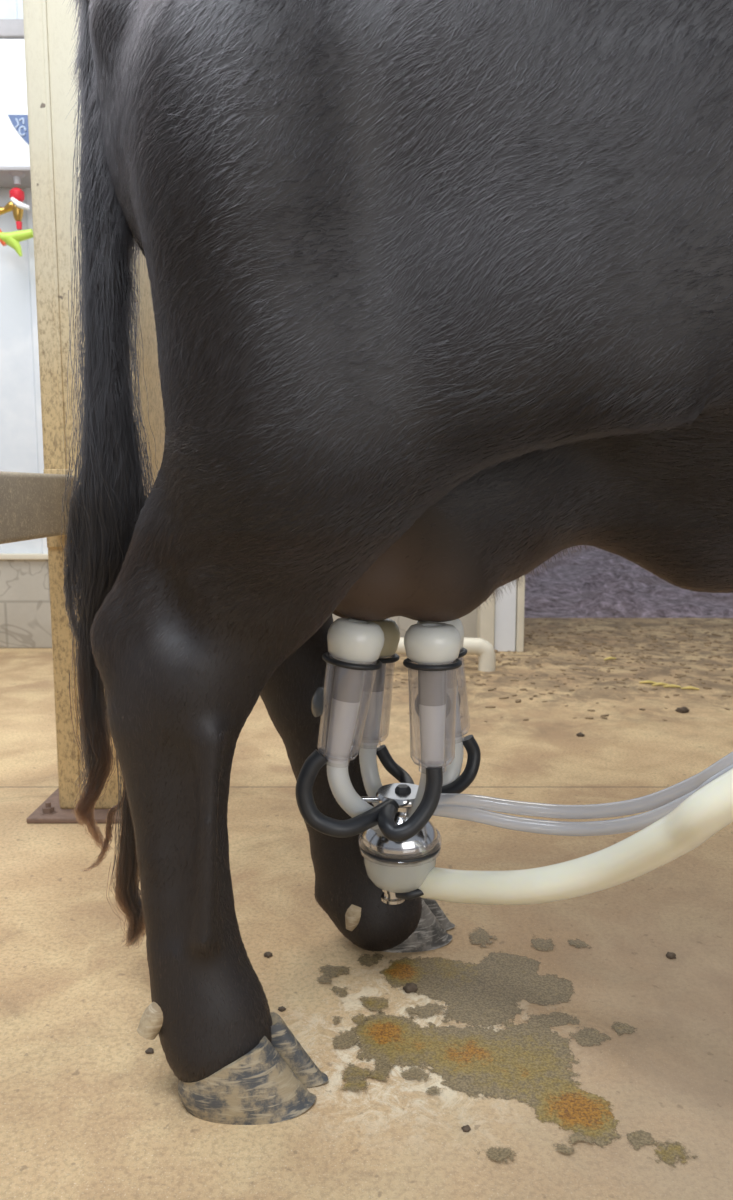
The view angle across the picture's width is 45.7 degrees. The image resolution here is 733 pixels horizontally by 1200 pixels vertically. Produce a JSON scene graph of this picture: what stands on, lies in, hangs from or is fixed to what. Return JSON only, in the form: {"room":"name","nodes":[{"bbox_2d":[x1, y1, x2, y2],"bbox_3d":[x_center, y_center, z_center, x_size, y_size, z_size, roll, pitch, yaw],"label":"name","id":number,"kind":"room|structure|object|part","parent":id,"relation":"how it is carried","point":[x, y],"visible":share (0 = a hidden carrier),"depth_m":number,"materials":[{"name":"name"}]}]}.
{"room":"farm building","nodes":[
{"label":"farm building","id":0,"kind":"room"},
{"bbox_2d":[0,0,476,647],"bbox_3d":[-1.350,-1.284,3.779,3.700,3.000,0.180,0,7,0],"label":"wall","id":1,"kind":"structure","parent":0,"point":[21,436],"depth_m":3.78,"materials":[{"name":"white paint"}]},
{"bbox_2d":[0,19,30,187],"bbox_3d":[-1.518,-1.993,3.508,0.640,0.564,0.200,0,7,0],"label":"poster","id":2,"kind":"object","parent":1,"relation":"attached to","point":[14,132],"visible":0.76,"depth_m":3.43,"materials":[{"name":"white paper"}]},
{"bbox_2d":[0,171,29,229],"bbox_3d":[-1.415,-1.604,3.493,0.141,0.219,0.079,0,7,0],"label":"tap","id":3,"kind":"object","parent":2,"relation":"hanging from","point":[17,196],"visible":1,"depth_m":3.48,"materials":[{"name":"red metal"}]},
{"bbox_2d":[0,229,32,256],"bbox_3d":[-1.422,-1.445,3.517,0.159,0.110,0.052,0,7,0],"label":"spray nozzle","id":4,"kind":"object","parent":3,"relation":"attached to","point":[12,239],"visible":0.99,"depth_m":3.50,"materials":[{"name":"plastic"}]},
{"bbox_3d":[-1.383,-1.582,3.470,0.079,0.052,0.027,1,7,8],"label":"handle","id":5,"kind":"part","parent":3,"relation":"part of","materials":[{"name":"white paint"}]},
{"bbox_2d":[0,553,47,559],"bbox_3d":[-1.350,-0.192,3.831,3.700,0.024,0.049,0,7,0],"label":"trim","id":6,"kind":"structure","parent":1,"relation":"attached to","point":[3,556],"depth_m":3.81,"materials":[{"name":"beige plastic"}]},
{"bbox_2d":[477,590,494,647],"bbox_3d":[0.522,-1.278,3.729,0.062,3.000,0.280,0,7,0],"label":"trim","id":7,"kind":"structure","parent":1,"relation":"attached to","point":[485,613],"depth_m":3.76,"materials":[{"name":"beige wood"}]},
{"bbox_2d":[494,580,516,650],"bbox_3d":[0.603,-1.279,3.739,0.092,3.000,0.260,0,7,0],"label":"trim","id":8,"kind":"structure","parent":1,"relation":"attached to","point":[505,611],"depth_m":3.78,"materials":[{"name":"white paint"}]},
{"bbox_2d":[0,618,732,1199],"bbox_3d":[0.100,0.619,1.162,6.600,0.120,7.350,0,7,0],"label":"floor","id":9,"kind":"structure","parent":0,"point":[86,1113],"depth_m":1.30,"materials":[{"name":"concrete"}]},
{"bbox_2d":[23,0,165,822],"bbox_3d":[-0.584,-0.888,1.879,0.271,2.690,0.420,0,7,0],"label":"wooden post","id":10,"kind":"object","parent":9,"relation":"on","point":[49,27],"depth_m":1.76,"materials":[{"name":"beige paint"}]},
{"bbox_2d":[0,469,81,547],"bbox_3d":[-0.625,-0.096,1.058,0.079,0.162,1.506,0,7,0],"label":"rail","id":11,"kind":"object","parent":10,"relation":"attached to","point":[30,503],"visible":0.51,"depth_m":1.56,"materials":[{"name":"wood"}]},
{"bbox_3d":[-0.625,-0.190,1.802,0.079,0.162,0.006,0,7,0],"label":"mounting plate","id":12,"kind":"part","parent":11,"relation":"part of","materials":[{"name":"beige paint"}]},
{"bbox_3d":[-0.584,0.441,2.047,0.271,0.012,0.420,0,7,0],"label":"plate","id":13,"kind":"part","parent":10,"relation":"part of","materials":[{"name":"metal"}]},
{"bbox_2d":[145,1048,153,1053],"bbox_3d":[-0.272,0.565,1.092,0.011,0.005,0.009,0,7,0],"label":"crumb","id":14,"kind":"object","parent":9,"relation":"on","point":[149,1050],"visible":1,"depth_m":1.09,"materials":[{"name":"soil"}]},
{"bbox_2d":[264,951,272,957],"bbox_3d":[-0.149,0.536,1.317,0.012,0.006,0.012,6,10,42],"label":"crumb","id":15,"kind":"object","parent":9,"relation":"on","point":[268,954],"visible":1,"depth_m":1.31,"materials":[{"name":"soil"}]},
{"bbox_2d":[278,1006,285,1011],"bbox_3d":[-0.115,0.554,1.181,0.009,0.004,0.009,-7,10,-43],"label":"crumb","id":16,"kind":"object","parent":9,"relation":"on","point":[281,1008],"visible":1,"depth_m":1.18,"materials":[{"name":"soil"}]},
{"bbox_2d":[317,975,331,983],"bbox_3d":[-0.061,0.545,1.245,0.036,0.001,0.032,0,7,0],"label":"wet patch","id":17,"kind":"object","parent":9,"relation":"on","point":[325,978],"visible":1,"depth_m":1.25,"materials":[{"name":"brown liquid"}]},
{"bbox_2d":[320,965,349,976],"bbox_3d":[-0.050,0.543,1.274,0.060,0.001,0.044,0,7,0],"label":"wet patch","id":18,"kind":"object","parent":9,"relation":"on","point":[330,970],"visible":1,"depth_m":1.27,"materials":[{"name":"brown liquid"}]},
{"bbox_2d":[333,1016,342,1022],"bbox_3d":[-0.040,0.556,1.153,0.036,0.001,0.032,0,7,0],"label":"wet patch","id":19,"kind":"object","parent":9,"relation":"on","point":[336,1019],"visible":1,"depth_m":1.16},
{"bbox_2d":[332,986,347,996],"bbox_3d":[-0.039,0.549,1.223,0.048,0.001,0.036,0,7,0],"label":"wet patch","id":20,"kind":"object","parent":9,"relation":"on","point":[342,991],"visible":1,"depth_m":1.22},
{"bbox_2d":[333,1030,359,1047],"bbox_3d":[-0.026,0.562,1.115,0.048,0.001,0.048,0,7,0],"label":"wet patch","id":21,"kind":"object","parent":9,"relation":"on","point":[345,1040],"visible":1,"depth_m":1.11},
{"bbox_2d":[340,1076,369,1091],"bbox_3d":[-0.011,0.573,1.029,0.052,0.001,0.036,0,7,0],"label":"wet patch","id":22,"kind":"object","parent":9,"relation":"on","point":[353,1083],"visible":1,"depth_m":1.03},
{"bbox_2d":[342,1063,370,1079],"bbox_3d":[-0.011,0.570,1.050,0.048,0.001,0.044,0,7,0],"label":"wet patch","id":23,"kind":"object","parent":9,"relation":"on","point":[351,1071],"visible":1,"depth_m":1.05,"materials":[{"name":"brown liquid"}]},
{"bbox_2d":[352,1013,368,1024],"bbox_3d":[-0.014,0.557,1.154,0.048,0.001,0.044,0,7,0],"label":"wet patch","id":24,"kind":"object","parent":9,"relation":"on","point":[358,1019],"visible":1,"depth_m":1.16,"materials":[{"name":"brown liquid"}]},
{"bbox_2d":[358,954,382,966],"bbox_3d":[0.009,0.539,1.307,0.056,0.001,0.052,0,7,0],"label":"wet patch","id":25,"kind":"object","parent":9,"relation":"on","point":[365,960],"visible":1,"depth_m":1.30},
{"bbox_2d":[360,996,387,1011],"bbox_3d":[0.009,0.552,1.194,0.060,0.001,0.048,0,7,0],"label":"wet patch","id":26,"kind":"object","parent":9,"relation":"on","point":[373,1003],"visible":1,"depth_m":1.19,"materials":[{"name":"brown liquid"}]},
{"bbox_2d":[369,1063,390,1081],"bbox_3d":[0.017,0.571,1.043,0.036,0.001,0.048,0,7,0],"label":"wet patch","id":27,"kind":"object","parent":9,"relation":"on","point":[381,1072],"visible":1,"depth_m":1.05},
{"bbox_2d":[61,0,732,1124],"bbox_3d":[0.782,-0.163,1.109,2.263,1.459,0.697,0,7,0],"label":"cow","id":28,"kind":"object","parent":9,"relation":"on","point":[441,291],"visible":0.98,"depth_m":0.83},
{"bbox_2d":[295,618,732,904],"bbox_3d":[1.094,0.290,0.807,2.424,0.632,0.431,2,7,13],"label":"cluster","id":29,"kind":"object","parent":28,"relation":"attached to","point":[400,845],"visible":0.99,"depth_m":1.06,"materials":[{"name":"beige"}]},
{"bbox_2d":[311,618,384,763],"bbox_3d":[-0.024,0.114,1.073,0.092,0.185,0.075,0,7,0],"label":"cup","id":30,"kind":"object","parent":29,"relation":"on","point":[355,644],"depth_m":1.06,"materials":[{"name":"beige"}]},
{"bbox_2d":[353,618,399,745],"bbox_3d":[0.010,0.115,1.209,0.072,0.182,0.072,0,7,0],"label":"cup","id":31,"kind":"object","parent":29,"relation":"on","point":[369,728],"depth_m":1.20,"materials":[{"name":"beige"}]},
{"bbox_2d":[364,846,435,892],"bbox_3d":[0.045,0.360,1.169,0.098,0.051,0.098,0,7,0],"label":"bowl","id":32,"kind":"object","parent":29,"relation":"on","point":[391,873],"depth_m":1.13,"materials":[{"name":"white plastic"}]},
{"bbox_3d":[0.058,0.387,1.144,0.040,0.018,0.018,3,8,20],"label":"valve lever","id":33,"kind":"part","parent":29,"relation":"part of","materials":[{"name":"black rubber"}]},
{"bbox_2d":[403,622,461,769],"bbox_3d":[0.081,0.121,1.075,0.072,0.184,0.075,0,7,0],"label":"cup","id":34,"kind":"object","parent":29,"relation":"on","point":[430,645],"depth_m":1.06,"materials":[{"name":"beige"}]},
{"bbox_2d":[416,619,469,740],"bbox_3d":[0.105,0.110,1.208,0.080,0.180,0.072,0,7,0],"label":"cup","id":35,"kind":"object","parent":29,"relation":"on","point":[452,733],"depth_m":1.20,"materials":[{"name":"beige"}]},
{"bbox_2d":[401,1065,431,1079],"bbox_3d":[0.059,0.570,1.046,0.052,0.001,0.040,0,7,0],"label":"wet patch","id":36,"kind":"object","parent":9,"relation":"on","point":[414,1072],"visible":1,"depth_m":1.05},
{"bbox_2d":[405,1003,455,1017],"bbox_3d":[0.079,0.554,1.178,0.088,0.001,0.044,0,7,0],"label":"wet patch","id":37,"kind":"object","parent":9,"relation":"on","point":[429,1009],"visible":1,"depth_m":1.18,"materials":[{"name":"brown liquid"}]},
{"bbox_2d":[426,1086,440,1093],"bbox_3d":[0.073,0.574,1.015,0.032,0.001,0.028,0,7,0],"label":"wet patch","id":38,"kind":"object","parent":9,"relation":"on","point":[432,1089],"visible":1,"depth_m":1.02,"materials":[{"name":"brown liquid"}]},
{"bbox_2d":[396,637,495,671],"bbox_3d":[0.072,0.210,3.403,0.865,0.129,0.066,0,7,0],"label":"pipe rail","id":39,"kind":"object","parent":9,"relation":"on","point":[485,651],"visible":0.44,"depth_m":3.38,"materials":[{"name":"beige plastic"}]},
{"bbox_2d":[461,1125,470,1131],"bbox_3d":[0.110,0.582,0.959,0.009,0.005,0.009,-3,8,-21],"label":"crumb","id":40,"kind":"object","parent":9,"relation":"on","point":[466,1128],"visible":1,"depth_m":0.96,"materials":[{"name":"brown soil"}]},
{"bbox_2d":[469,927,495,946],"bbox_3d":[0.180,0.531,1.369,0.056,0.001,0.072,0,7,0],"label":"wet patch","id":41,"kind":"object","parent":9,"relation":"on","point":[479,936],"visible":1,"depth_m":1.37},
{"bbox_2d":[351,952,620,1146],"bbox_3d":[0.137,0.562,1.132,0.333,0.001,0.405,0,7,0],"label":"manure","id":42,"kind":"object","parent":9,"relation":"on","point":[527,1063],"visible":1,"depth_m":1.12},
{"bbox_2d":[403,982,417,992],"bbox_3d":[0.062,0.545,1.227,0.022,0.010,0.018,0,7,0],"label":"crumb","id":43,"kind":"object","parent":42,"relation":"on","point":[409,987],"visible":1,"depth_m":1.22,"materials":[{"name":"brown soil"}]},
{"bbox_2d":[476,1147,515,1161],"bbox_3d":[0.136,0.585,0.924,0.052,0.001,0.036,0,7,0],"label":"wet patch","id":44,"kind":"object","parent":9,"relation":"on","point":[496,1154],"visible":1,"depth_m":0.92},
{"bbox_2d":[515,575,524,651],"bbox_3d":[0.669,-1.278,3.734,0.031,3.000,0.270,0,7,0],"label":"trim","id":45,"kind":"structure","parent":9,"relation":"on","point":[520,591],"depth_m":3.77,"materials":[{"name":"beige wood"}]},
{"bbox_2d":[531,937,554,950],"bbox_3d":[0.270,0.533,1.354,0.052,0.001,0.056,0,7,0],"label":"wet patch","id":46,"kind":"object","parent":9,"relation":"on","point":[539,944],"visible":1,"depth_m":1.35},
{"bbox_2d":[383,619,732,721],"bbox_3d":[1.348,0.240,3.659,2.929,0.013,2.226,0,7,0],"label":"straw bedding","id":47,"kind":"object","parent":9,"relation":"on","point":[714,634],"visible":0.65,"depth_m":3.64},
{"bbox_2d":[553,1144,573,1153],"bbox_3d":[0.206,0.585,0.930,0.040,0.001,0.028,0,7,0],"label":"wet patch","id":48,"kind":"object","parent":9,"relation":"on","point":[562,1148],"visible":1,"depth_m":0.93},
{"bbox_2d":[568,938,590,947],"bbox_3d":[0.323,0.533,1.351,0.052,0.001,0.044,0,7,0],"label":"wet patch","id":49,"kind":"object","parent":9,"relation":"on","point":[577,942],"visible":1,"depth_m":1.35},
{"bbox_2d":[568,1129,596,1143],"bbox_3d":[0.225,0.583,0.942,0.048,0.001,0.036,0,7,0],"label":"wet patch","id":50,"kind":"object","parent":9,"relation":"on","point":[578,1136],"visible":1,"depth_m":0.94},
{"bbox_2d":[569,1027,609,1045],"bbox_3d":[0.287,0.563,1.121,0.064,0.001,0.056,0,7,0],"label":"wet patch","id":51,"kind":"object","parent":9,"relation":"on","point":[587,1036],"visible":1,"depth_m":1.12,"materials":[{"name":"brown liquid"}]},
{"bbox_2d":[611,1022,634,1034],"bbox_3d":[0.335,0.561,1.138,0.052,0.001,0.040,0,7,0],"label":"wet patch","id":52,"kind":"object","parent":9,"relation":"on","point":[620,1028],"visible":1,"depth_m":1.14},
{"bbox_2d":[627,1130,653,1149],"bbox_3d":[0.295,0.585,0.946,0.044,0.001,0.040,0,7,0],"label":"wet patch","id":53,"kind":"object","parent":9,"relation":"on","point":[639,1138],"visible":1,"depth_m":0.94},
{"bbox_2d":[639,680,656,683],"bbox_3d":[1.024,0.298,3.163,0.061,0.013,0.012,1,7,4],"label":"flake","id":54,"kind":"object","parent":9,"relation":"on","point":[646,681],"visible":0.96,"depth_m":3.16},
{"bbox_2d":[652,682,667,685],"bbox_3d":[1.057,0.302,3.131,0.061,0.013,0.012,-2,7,-13],"label":"flake","id":55,"kind":"object","parent":9,"relation":"on","point":[659,683],"visible":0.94,"depth_m":3.13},
{"bbox_2d":[666,952,675,958],"bbox_3d":[0.460,0.536,1.313,0.014,0.007,0.014,4,8,29],"label":"crumb","id":56,"kind":"object","parent":9,"relation":"on","point":[671,955],"visible":1,"depth_m":1.31,"materials":[{"name":"brown soil"}]},
{"bbox_2d":[663,684,680,687],"bbox_3d":[1.089,0.306,3.099,0.061,0.013,0.012,0,7,0],"label":"flake","id":57,"kind":"object","parent":9,"relation":"on","point":[670,685],"visible":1,"depth_m":3.10,"materials":[{"name":"yellow plant"}]},
{"bbox_2d":[654,1141,697,1166],"bbox_3d":[0.325,0.587,0.926,0.060,0.001,0.056,0,7,0],"label":"wet patch","id":58,"kind":"object","parent":9,"relation":"on","point":[668,1153],"visible":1,"depth_m":0.93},
{"bbox_2d":[675,706,689,712],"bbox_3d":[1.005,0.347,2.765,0.038,0.018,0.034,-5,9,-35],"label":"crumb","id":59,"kind":"object","parent":9,"relation":"on","point":[683,709],"visible":1,"depth_m":2.75,"materials":[{"name":"brown soil"}]},
{"bbox_2d":[681,686,698,689],"bbox_3d":[1.141,0.310,3.068,0.061,0.013,0.012,1,7,5],"label":"flake","id":60,"kind":"object","parent":9,"relation":"on","point":[687,687],"visible":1,"depth_m":3.06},
{"label":"outside","id":61,"kind":"structure","parent":0,"visible":0},
{"bbox_2d":[524,545,732,617],"bbox_3d":[2.500,-1.356,12.660,15.000,0.994,16.000,0,7,0],"label":"wall","id":62,"kind":"structure","parent":61,"point":[600,583],"depth_m":5.95,"materials":[{"name":"grey concrete"}]}
]}

